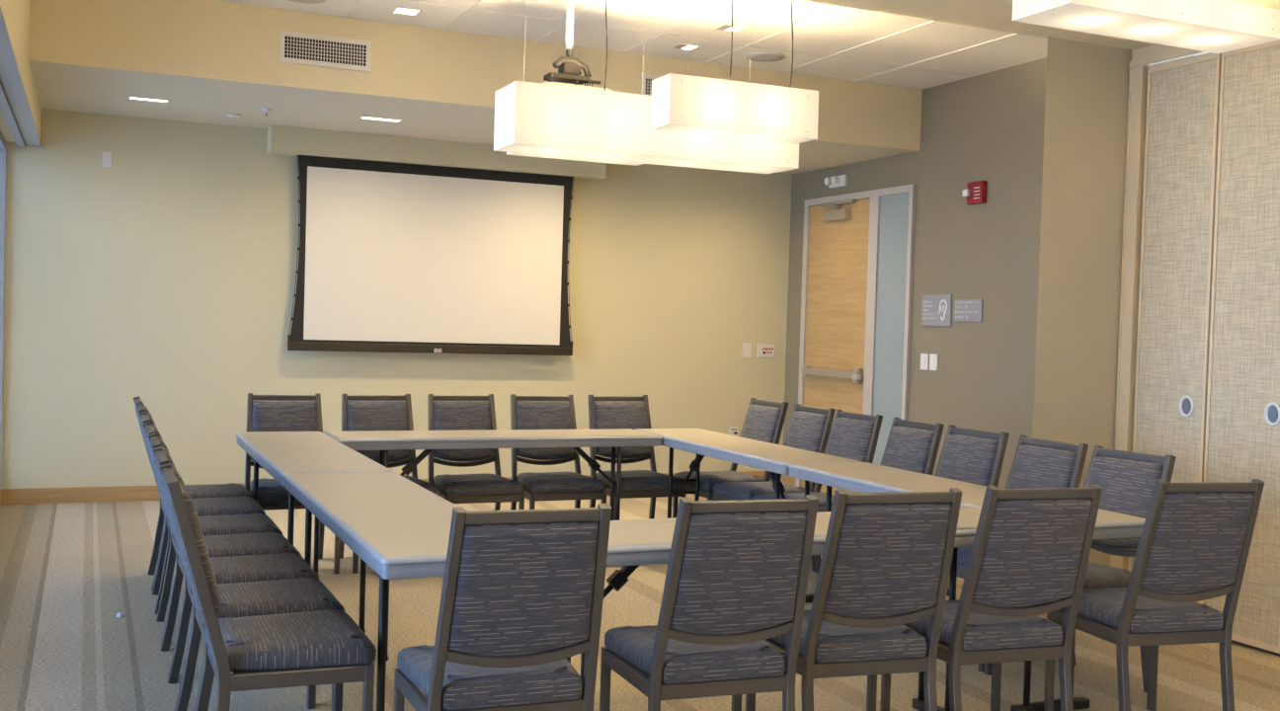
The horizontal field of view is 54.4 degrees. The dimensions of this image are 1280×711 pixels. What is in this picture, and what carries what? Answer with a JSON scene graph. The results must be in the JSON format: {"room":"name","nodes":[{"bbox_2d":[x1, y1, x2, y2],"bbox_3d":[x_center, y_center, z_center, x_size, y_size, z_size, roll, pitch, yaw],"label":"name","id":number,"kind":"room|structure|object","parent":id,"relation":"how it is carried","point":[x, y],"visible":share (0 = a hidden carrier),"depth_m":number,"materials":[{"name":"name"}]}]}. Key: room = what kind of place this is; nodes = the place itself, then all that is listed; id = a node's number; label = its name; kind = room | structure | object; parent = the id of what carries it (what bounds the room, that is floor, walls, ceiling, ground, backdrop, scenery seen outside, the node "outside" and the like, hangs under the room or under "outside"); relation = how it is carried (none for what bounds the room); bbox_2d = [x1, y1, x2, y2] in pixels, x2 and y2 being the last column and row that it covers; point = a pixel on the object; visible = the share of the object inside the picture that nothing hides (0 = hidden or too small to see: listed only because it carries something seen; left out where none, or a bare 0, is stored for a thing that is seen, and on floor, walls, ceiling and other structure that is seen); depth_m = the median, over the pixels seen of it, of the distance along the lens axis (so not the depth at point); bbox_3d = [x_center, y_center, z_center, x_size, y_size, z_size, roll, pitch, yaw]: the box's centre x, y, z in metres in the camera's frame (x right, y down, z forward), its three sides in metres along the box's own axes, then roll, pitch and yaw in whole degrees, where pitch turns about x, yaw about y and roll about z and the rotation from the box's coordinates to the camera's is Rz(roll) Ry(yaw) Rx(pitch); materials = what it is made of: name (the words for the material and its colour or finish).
{"room":"conference room","nodes":[
{"label":"conference room","id":0,"kind":"room"},
{"bbox_2d":[0,0,41,143],"bbox_3d":[-1.841,-1.640,3.041,0.309,0.797,11.967,1,2,-24],"label":"wall","id":1,"kind":"structure","parent":0,"point":[16,13],"depth_m":6.39,"materials":[{"name":"beige paint"}]},
{"bbox_2d":[0,129,6,497],"bbox_3d":[-3.996,-0.181,7.602,0.080,2.490,1.994,1,2,-24],"label":"window","id":2,"kind":"structure","parent":1,"relation":"in","point":[3,143],"depth_m":8.48,"materials":[{"name":"silver metal"}]},
{"bbox_2d":[0,5,41,147],"bbox_3d":[-1.776,-1.226,3.086,0.149,0.028,11.967,1,2,-24],"label":"trim","id":3,"kind":"structure","parent":1,"relation":"attached to","point":[10,74],"depth_m":6.60,"materials":[{"name":"silver metal"}]},
{"bbox_2d":[0,108,792,488],"bbox_3d":[-1.591,-0.566,9.810,6.294,3.287,0.120,1,2,-24],"label":"wall","id":4,"kind":"structure","parent":0,"point":[164,276],"depth_m":9.15,"materials":[{"name":"yellow paint"}]},
{"bbox_2d":[102,151,111,167],"bbox_3d":[-3.747,-1.379,8.751,0.060,0.113,0.008,1,2,-24],"label":"wall sensor","id":5,"kind":"object","parent":4,"relation":"attached to","point":[107,155],"visible":1,"depth_m":8.75,"materials":[{"name":"white plastic"}]},
{"bbox_2d":[0,471,781,505],"bbox_3d":[-1.566,1.026,9.810,6.194,0.108,0.016,1,2,-24],"label":"baseboard","id":6,"kind":"structure","parent":4,"relation":"attached to","point":[120,493],"depth_m":8.76,"materials":[{"name":"brown wood"}]},
{"bbox_2d":[266,125,606,355],"bbox_3d":[-1.533,-0.834,9.650,2.628,1.632,0.200,1,2,-24],"label":"projection screen","id":7,"kind":"object","parent":4,"relation":"attached to","point":[407,244],"visible":0.97,"depth_m":9.59,"materials":[{"name":"white fabric"}]},
{"bbox_2d":[728,426,738,436],"bbox_3d":[0.818,0.661,10.854,0.088,0.085,0.010,1,2,-24],"label":"outlet","id":8,"kind":"object","parent":4,"relation":"attached to","point":[733,431],"visible":0.8,"depth_m":10.85,"materials":[{"name":"white plastic"}]},
{"bbox_2d":[742,342,751,357],"bbox_3d":[0.937,-0.048,10.878,0.086,0.125,0.012,1,2,-24],"label":"dimmer switch","id":9,"kind":"object","parent":4,"relation":"attached to","point":[747,347],"visible":1,"depth_m":10.87,"materials":[{"name":"white plastic"}]},
{"bbox_2d":[757,343,775,357],"bbox_3d":[1.112,-0.042,10.956,0.170,0.116,0.012,1,2,-24],"label":"control plate","id":10,"kind":"object","parent":4,"relation":"attached to","point":[763,351],"visible":1,"depth_m":10.95,"materials":[{"name":"white plastic"}]},
{"bbox_2d":[29,0,922,174],"bbox_3d":[-1.008,-1.893,8.934,5.985,0.554,1.856,1,2,-24],"label":"ceiling","id":11,"kind":"structure","parent":0,"point":[212,60],"depth_m":7.81,"materials":[{"name":"beige paint"}]},
{"bbox_2d":[127,95,169,102],"bbox_3d":[-3.173,-1.654,8.040,0.250,0.004,0.100,1,2,-24],"label":"recessed light","id":12,"kind":"object","parent":11,"relation":"in","point":[129,97],"visible":1,"depth_m":8.04,"materials":[{"name":"white paint"}]},
{"bbox_2d":[227,113,240,119],"bbox_3d":[-2.796,-1.642,8.568,0.090,0.034,0.090,1,2,-24],"label":"smoke detector","id":13,"kind":"object","parent":11,"relation":"attached to","point":[233,116],"visible":1,"depth_m":8.54,"materials":[{"name":"white paint"}]},
{"bbox_2d":[260,107,272,116],"bbox_3d":[-2.486,-1.618,8.280,0.076,0.048,0.076,1,2,-24],"label":"sprinkler","id":14,"kind":"object","parent":11,"relation":"attached to","point":[266,110],"visible":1,"depth_m":8.27,"materials":[{"name":"white paint"}]},
{"bbox_2d":[278,29,371,72],"bbox_3d":[-1.899,-1.838,7.519,0.544,0.187,0.012,1,2,-24],"label":"ceiling vent","id":15,"kind":"object","parent":11,"relation":"in","point":[295,47],"visible":1,"depth_m":7.51,"materials":[{"name":"white metal"}]},
{"bbox_2d":[284,36,366,66],"bbox_3d":[-1.898,-1.838,7.518,0.484,0.127,0.006,1,2,-24],"label":"grille","id":16,"kind":"object","parent":15,"relation":"attached to","point":[306,50],"depth_m":7.52,"materials":[{"name":"white metal"}]},
{"bbox_2d":[359,115,402,122],"bbox_3d":[-1.782,-1.626,8.559,0.280,0.004,0.100,1,2,-24],"label":"recessed light","id":17,"kind":"object","parent":11,"relation":"in","point":[361,117],"visible":1,"depth_m":8.56,"materials":[{"name":"white paint"}]},
{"bbox_2d":[640,73,661,95],"bbox_3d":[0.257,-1.799,8.476,0.544,0.187,0.012,1,2,-24],"label":"ceiling vent","id":18,"kind":"object","parent":11,"relation":"in","point":[646,79],"visible":0.15,"depth_m":8.38,"materials":[{"name":"white metal"}]},
{"bbox_2d":[645,78,653,95],"bbox_3d":[0.257,-1.799,8.475,0.484,0.127,0.006,1,2,-24],"label":"grille","id":19,"kind":"object","parent":18,"relation":"attached to","point":[648,80],"depth_m":8.39,"materials":[{"name":"white metal"}]},
{"bbox_2d":[212,0,1047,89],"bbox_3d":[-0.038,-2.043,6.754,5.985,0.120,2.901,1,2,-24],"label":"ceiling","id":20,"kind":"structure","parent":0,"point":[844,29],"depth_m":7.64,"materials":[{"name":"tile"}]},
{"bbox_2d":[288,0,328,3],"bbox_3d":[-1.916,-2.042,7.093,0.276,0.011,0.276,1,2,-24],"label":"ceiling speaker","id":21,"kind":"object","parent":20,"relation":"attached to","point":[297,1],"visible":1,"depth_m":7.16,"materials":[{"name":"white paint"}]},
{"bbox_2d":[391,6,421,15],"bbox_3d":[-1.382,-2.037,7.362,0.150,0.004,0.150,1,2,-24],"label":"recessed light","id":22,"kind":"object","parent":20,"relation":"in","point":[398,10],"visible":1,"depth_m":7.36,"materials":[{"name":"white paint"}]},
{"bbox_2d":[506,0,644,165],"bbox_3d":[-0.284,-1.504,6.451,0.735,0.955,0.273,1,2,-24],"label":"pendant light","id":23,"kind":"object","parent":20,"relation":"hanging from","point":[508,153],"visible":0.02,"depth_m":6.53,"materials":[{"name":"grey"}]},
{"bbox_2d":[541,0,613,91],"bbox_3d":[-0.383,-1.667,6.834,0.440,0.657,0.338,1,2,-24],"label":"ceiling projector","id":24,"kind":"object","parent":20,"relation":"hanging from","point":[569,67],"visible":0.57,"depth_m":6.78,"materials":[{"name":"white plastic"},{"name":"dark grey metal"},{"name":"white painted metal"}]},
{"bbox_2d":[240,0,1019,81],"bbox_3d":[-0.040,-1.980,6.756,5.985,0.007,2.901,1,2,-24],"label":"grid","id":25,"kind":"object","parent":20,"relation":"attached to","point":[242,1],"visible":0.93,"depth_m":7.70,"materials":[{"name":"silver metal"}]},
{"bbox_2d":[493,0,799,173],"bbox_3d":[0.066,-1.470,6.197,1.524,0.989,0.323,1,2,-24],"label":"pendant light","id":26,"kind":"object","parent":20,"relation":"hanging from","point":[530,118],"visible":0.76,"depth_m":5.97,"materials":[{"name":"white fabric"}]},
{"bbox_2d":[670,42,701,50],"bbox_3d":[0.296,-2.005,8.080,0.150,0.004,0.150,1,2,-24],"label":"recessed light","id":27,"kind":"object","parent":20,"relation":"in","point":[685,46],"visible":1,"depth_m":8.08,"materials":[{"name":"white paint"}]},
{"bbox_2d":[713,23,746,32],"bbox_3d":[0.544,-1.983,7.534,0.150,0.004,0.150,1,2,-24],"label":"recessed light","id":28,"kind":"object","parent":20,"relation":"in","point":[725,27],"visible":1,"depth_m":7.53,"materials":[{"name":"white paint"}]},
{"bbox_2d":[650,0,818,144],"bbox_3d":[0.468,-1.501,5.939,0.795,0.889,0.208,1,2,-24],"label":"pendant light","id":29,"kind":"object","parent":20,"relation":"hanging from","point":[680,103],"visible":1,"depth_m":5.86,"materials":[{"name":"white fabric"}]},
{"bbox_2d":[744,52,786,62],"bbox_3d":[0.836,-1.991,8.304,0.276,0.011,0.276,1,2,-24],"label":"ceiling speaker","id":30,"kind":"object","parent":20,"relation":"attached to","point":[755,56],"visible":1,"depth_m":8.27,"materials":[{"name":"white paint"}]},
{"bbox_2d":[0,492,1279,710],"bbox_3d":[0.831,1.355,4.399,6.394,0.120,12.067,1,2,-24],"label":"floor","id":31,"kind":"structure","parent":0,"point":[67,571],"depth_m":5.28,"materials":[{"name":"carpet"}]},
{"bbox_2d":[116,612,124,617],"bbox_3d":[-2.320,1.159,5.560,0.034,0.019,0.020,1,2,-24],"label":"paper scrap","id":32,"kind":"object","parent":31,"relation":"on","point":[119,614],"visible":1,"depth_m":5.55,"materials":[{"name":"white"}]},
{"bbox_2d":[133,396,253,591],"bbox_3d":[-2.280,0.686,6.339,0.569,0.933,0.462,1,2,-24],"label":"chair","id":33,"kind":"object","parent":31,"relation":"on","point":[231,490],"visible":0.37,"depth_m":6.35,"materials":[{"name":"fabric"}]},
{"bbox_2d":[136,402,266,614],"bbox_3d":[-2.085,0.704,5.891,0.569,0.933,0.462,1,2,-23],"label":"chair","id":34,"kind":"object","parent":31,"relation":"on","point":[242,505],"visible":0.34,"depth_m":5.84,"materials":[{"name":"fabric"}]},
{"bbox_2d":[139,411,282,643],"bbox_3d":[-1.865,0.724,5.386,0.569,0.933,0.462,1,2,-24],"label":"chair","id":35,"kind":"object","parent":31,"relation":"on","point":[254,522],"visible":0.27,"depth_m":5.40,"materials":[{"name":"fabric"}]},
{"bbox_2d":[142,421,301,677],"bbox_3d":[-1.661,0.743,4.919,0.569,0.933,0.462,1,2,-25],"label":"chair","id":36,"kind":"object","parent":31,"relation":"on","point":[264,543],"visible":0.36,"depth_m":4.93,"materials":[{"name":"fabric"}]},
{"bbox_2d":[147,432,319,710],"bbox_3d":[-1.472,0.760,4.484,0.569,0.933,0.462,1,2,-23],"label":"chair","id":37,"kind":"object","parent":31,"relation":"on","point":[281,566],"visible":0.32,"depth_m":4.49,"materials":[{"name":"fabric"}]},
{"bbox_2d":[152,446,345,710],"bbox_3d":[-1.282,0.777,4.049,0.569,0.933,0.462,1,2,-24],"label":"chair","id":38,"kind":"object","parent":31,"relation":"on","point":[300,595],"visible":0.38,"depth_m":4.02,"materials":[{"name":"fabric"}]},
{"bbox_2d":[159,463,376,710],"bbox_3d":[-1.087,0.795,3.600,0.569,0.933,0.462,1,2,-24],"label":"chair","id":39,"kind":"object","parent":31,"relation":"on","point":[326,646],"visible":1,"depth_m":3.45,"materials":[{"name":"fabric"}]},
{"bbox_2d":[244,393,340,574],"bbox_3d":[-1.904,0.687,6.758,0.462,0.933,0.569,1,2,-24],"label":"chair","id":40,"kind":"object","parent":31,"relation":"on","point":[282,413],"visible":0.34,"depth_m":6.90,"materials":[{"name":"fabric"}]},
{"bbox_2d":[235,431,394,633],"bbox_3d":[-1.602,0.813,5.926,0.457,0.737,1.826,1,2,-24],"label":"folding table","id":41,"kind":"object","parent":31,"relation":"on","point":[280,454],"visible":0.55,"depth_m":5.70,"materials":[{"name":"laminate"}]},
{"bbox_2d":[284,472,459,710],"bbox_3d":[-0.861,0.879,4.254,0.457,0.737,1.826,1,2,-24],"label":"folding table","id":42,"kind":"object","parent":31,"relation":"on","point":[400,528],"visible":0.75,"depth_m":3.98,"materials":[{"name":"laminate"}]},
{"bbox_2d":[339,394,437,573],"bbox_3d":[-1.423,0.696,6.971,0.462,0.933,0.569,1,2,-25],"label":"chair","id":43,"kind":"object","parent":31,"relation":"on","point":[359,412],"visible":0.48,"depth_m":7.13,"materials":[{"name":"fabric"}]},
{"bbox_2d":[427,394,524,510],"bbox_3d":[-0.970,0.704,7.173,0.462,0.933,0.569,1,2,-24],"label":"chair","id":44,"kind":"object","parent":31,"relation":"on","point":[444,413],"visible":0.8,"depth_m":7.28,"materials":[{"name":"fabric"}]},
{"bbox_2d":[322,428,662,576],"bbox_3d":[-0.818,0.807,7.021,1.862,0.737,0.457,1,2,-24],"label":"folding table","id":45,"kind":"object","parent":31,"relation":"on","point":[381,440],"visible":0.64,"depth_m":6.90,"materials":[{"name":"laminate"}]},
{"bbox_2d":[393,503,611,710],"bbox_3d":[-0.371,0.824,3.304,0.462,0.933,0.569,1,2,-21],"label":"chair","id":46,"kind":"object","parent":31,"relation":"on","point":[522,591],"visible":1,"depth_m":3.10,"materials":[{"name":"fabric"}]},
{"bbox_2d":[510,394,606,509],"bbox_3d":[-0.508,0.712,7.378,0.462,0.933,0.569,1,2,-23],"label":"chair","id":47,"kind":"object","parent":31,"relation":"on","point":[526,412],"visible":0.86,"depth_m":7.48,"materials":[{"name":"fabric"}]},
{"bbox_2d":[587,395,686,520],"bbox_3d":[-0.042,0.721,7.585,0.462,0.933,0.569,1,2,-24],"label":"chair","id":48,"kind":"object","parent":31,"relation":"on","point":[606,412],"visible":0.72,"depth_m":7.70,"materials":[{"name":"fabric"}]},
{"bbox_2d":[599,494,818,710],"bbox_3d":[0.192,0.834,3.588,0.462,0.933,0.569,1,2,-19],"label":"chair","id":49,"kind":"object","parent":31,"relation":"on","point":[737,577],"visible":1,"depth_m":3.39,"materials":[{"name":"fabric"}]},
{"bbox_2d":[672,398,788,518],"bbox_3d":[0.554,0.737,7.669,0.569,0.933,0.462,1,2,-26],"label":"chair","id":50,"kind":"object","parent":31,"relation":"on","point":[762,422],"visible":0.48,"depth_m":7.62,"materials":[{"name":"fabric"}]},
{"bbox_2d":[635,428,862,603],"bbox_3d":[0.520,0.852,6.868,0.457,0.737,1.826,1,2,-24],"label":"folding table","id":51,"kind":"object","parent":31,"relation":"on","point":[773,458],"visible":0.59,"depth_m":6.67,"materials":[{"name":"laminate"}]},
{"bbox_2d":[712,403,835,571],"bbox_3d":[0.767,0.756,7.189,0.569,0.933,0.462,1,2,-24],"label":"chair","id":52,"kind":"object","parent":31,"relation":"on","point":[807,431],"visible":0.35,"depth_m":7.15,"materials":[{"name":"fabric"}]},
{"bbox_2d":[566,505,981,710],"bbox_3d":[0.477,0.924,4.101,1.862,0.737,0.457,1,2,-24],"label":"folding table","id":53,"kind":"object","parent":31,"relation":"on","point":[632,543],"visible":0.22,"depth_m":3.94,"materials":[{"name":"laminate"}]},
{"bbox_2d":[751,408,882,573],"bbox_3d":[0.956,0.773,6.762,0.569,0.933,0.462,1,2,-26],"label":"chair","id":54,"kind":"object","parent":31,"relation":"on","point":[850,438],"visible":0.33,"depth_m":6.79,"materials":[{"name":"fabric"}]},
{"bbox_2d":[745,487,962,710],"bbox_3d":[0.652,0.841,3.841,0.462,0.933,0.569,1,2,-17],"label":"chair","id":55,"kind":"object","parent":31,"relation":"on","point":[885,555],"visible":0.94,"depth_m":3.64,"materials":[{"name":"fabric"}]},
{"bbox_2d":[816,416,944,512],"bbox_3d":[1.166,0.792,6.288,0.569,0.933,0.462,1,2,-22],"label":"chair","id":56,"kind":"object","parent":31,"relation":"on","point":[912,448],"visible":0.2,"depth_m":6.30,"materials":[{"name":"fabric"}]},
{"bbox_2d":[787,462,1145,710],"bbox_3d":[1.261,0.918,5.196,0.457,0.737,1.826,1,2,-24],"label":"folding table","id":57,"kind":"object","parent":31,"relation":"on","point":[857,477],"visible":0.41,"depth_m":5.28,"materials":[{"name":"laminate"}]},
{"bbox_2d":[934,424,1009,487],"bbox_3d":[1.362,0.809,5.846,0.569,0.933,0.462,1,2,-26],"label":"chair","id":58,"kind":"object","parent":31,"relation":"on","point":[979,460],"visible":0.2,"depth_m":5.88,"materials":[{"name":"fabric"}]},
{"bbox_2d":[880,483,1102,710],"bbox_3d":[1.130,0.850,4.035,0.462,0.933,0.569,1,2,-18],"label":"chair","id":59,"kind":"object","parent":31,"relation":"on","point":[1031,547],"visible":0.96,"depth_m":3.84,"materials":[{"name":"fabric"}]},
{"bbox_2d":[957,434,1088,672],"bbox_3d":[1.564,0.827,5.391,0.569,0.933,0.462,1,2,-24],"label":"chair","id":60,"kind":"object","parent":31,"relation":"on","point":[1033,466],"visible":0.19,"depth_m":5.41,"materials":[{"name":"fabric"}]},
{"bbox_2d":[984,444,1176,697],"bbox_3d":[1.755,0.845,4.960,0.569,0.933,0.462,1,2,-26],"label":"chair","id":61,"kind":"object","parent":31,"relation":"on","point":[1128,485],"visible":0.32,"depth_m":4.96,"materials":[{"name":"fabric"}]},
{"bbox_2d":[1032,36,1131,614],"bbox_3d":[2.218,-0.130,6.227,0.617,2.835,0.027,1,2,-24],"label":"wall pier","id":62,"kind":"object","parent":31,"relation":"on","point":[1087,84],"visible":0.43,"depth_m":6.19,"materials":[{"name":"beige paint"}]},
{"bbox_2d":[1043,479,1264,710],"bbox_3d":[1.777,0.862,4.325,0.462,0.933,0.569,1,2,-15],"label":"chair","id":63,"kind":"object","parent":31,"relation":"on","point":[1196,537],"visible":0.94,"depth_m":4.14,"materials":[{"name":"fabric"}]},
{"bbox_2d":[1109,39,1279,656],"bbox_3d":[3.916,0.007,3.041,0.095,2.832,7.165,1,2,-24],"label":"wall","id":64,"kind":"structure","parent":31,"relation":"on","point":[1198,370],"depth_m":5.83,"materials":[{"name":"beige fabric"}]},
{"bbox_2d":[1182,398,1191,413],"bbox_3d":[2.607,0.242,5.938,0.006,0.080,0.060,1,2,-24],"label":"door pull","id":65,"kind":"object","parent":64,"relation":"on","point":[1186,402],"depth_m":5.94,"materials":[{"name":"silver metal"}]},
{"bbox_2d":[1268,405,1278,422],"bbox_3d":[2.800,0.259,5.504,0.006,0.080,0.060,1,2,-24],"label":"door pull","id":66,"kind":"object","parent":64,"relation":"on","point":[1272,410],"depth_m":5.50,"materials":[{"name":"silver metal"}]},
{"bbox_2d":[783,57,1046,495],"bbox_3d":[2.303,-0.425,8.938,0.120,3.287,4.877,1,2,-24],"label":"wall","id":67,"kind":"structure","parent":0,"point":[989,126],"depth_m":8.74,"materials":[{"name":"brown paint"}]},
{"bbox_2d":[781,474,795,485],"bbox_3d":[2.220,1.164,8.890,0.016,0.108,4.741,1,2,-24],"label":"baseboard","id":68,"kind":"structure","parent":67,"relation":"attached to","point":[786,479],"depth_m":10.94,"materials":[{"name":"brown wood"}]},
{"bbox_2d":[824,174,848,188],"bbox_3d":[1.618,-1.439,10.270,0.084,0.090,0.240,1,2,-24],"label":"emergency light","id":69,"kind":"object","parent":67,"relation":"attached to","point":[836,181],"visible":1,"depth_m":10.23,"materials":[{"name":"white plastic"}]},
{"bbox_2d":[795,183,916,495],"bbox_3d":[1.678,-0.072,10.057,0.098,2.484,1.548,1,2,-24],"label":"door","id":70,"kind":"structure","parent":67,"relation":"in","point":[857,268],"depth_m":9.97,"materials":[{"name":"brown wood"}]},
{"bbox_2d":[920,353,928,370],"bbox_3d":[2.102,0.045,9.206,0.012,0.120,0.089,1,2,-24],"label":"light switch","id":71,"kind":"object","parent":67,"relation":"attached to","point":[923,357],"visible":1,"depth_m":9.20,"materials":[{"name":"white plastic"}]},
{"bbox_2d":[929,353,938,370],"bbox_3d":[2.147,0.049,9.105,0.012,0.120,0.090,1,2,-24],"label":"light switch","id":72,"kind":"object","parent":67,"relation":"attached to","point":[933,359],"visible":1,"depth_m":9.10,"materials":[{"name":"white plastic"}]},
{"bbox_2d":[921,294,952,326],"bbox_3d":[2.163,-0.330,9.082,0.014,0.230,0.337,1,2,-24],"label":"wall sign","id":73,"kind":"object","parent":67,"relation":"attached to","point":[936,309],"visible":1,"depth_m":9.07,"materials":[{"name":"grey plastic"}]},
{"bbox_2d":[953,299,982,321],"bbox_3d":[2.308,-0.317,8.756,0.013,0.156,0.303,1,2,-24],"label":"wall sign","id":74,"kind":"object","parent":67,"relation":"attached to","point":[965,310],"visible":1,"depth_m":8.74,"materials":[{"name":"grey plastic"}]},
{"bbox_2d":[961,180,987,204],"bbox_3d":[2.330,-1.135,8.666,0.074,0.154,0.180,1,2,-24],"label":"fire alarm","id":75,"kind":"object","parent":67,"relation":"attached to","point":[976,192],"visible":1,"depth_m":8.64,"materials":[{"name":"red plastic"}]},
{"bbox_2d":[800,0,1279,55],"bbox_3d":[2.004,-1.673,2.140,5.985,0.452,7.210,1,2,-24],"label":"ceiling","id":76,"kind":"structure","parent":0,"point":[996,15],"depth_m":5.67,"materials":[{"name":"beige paint"}]},
{"bbox_2d":[1012,0,1279,53],"bbox_3d":[1.926,-1.371,4.683,1.055,0.292,0.303,1,2,-24],"label":"pendant light","id":77,"kind":"object","parent":76,"relation":"hanging from","point":[1210,26],"visible":1,"depth_m":4.62,"materials":[{"name":"white"}]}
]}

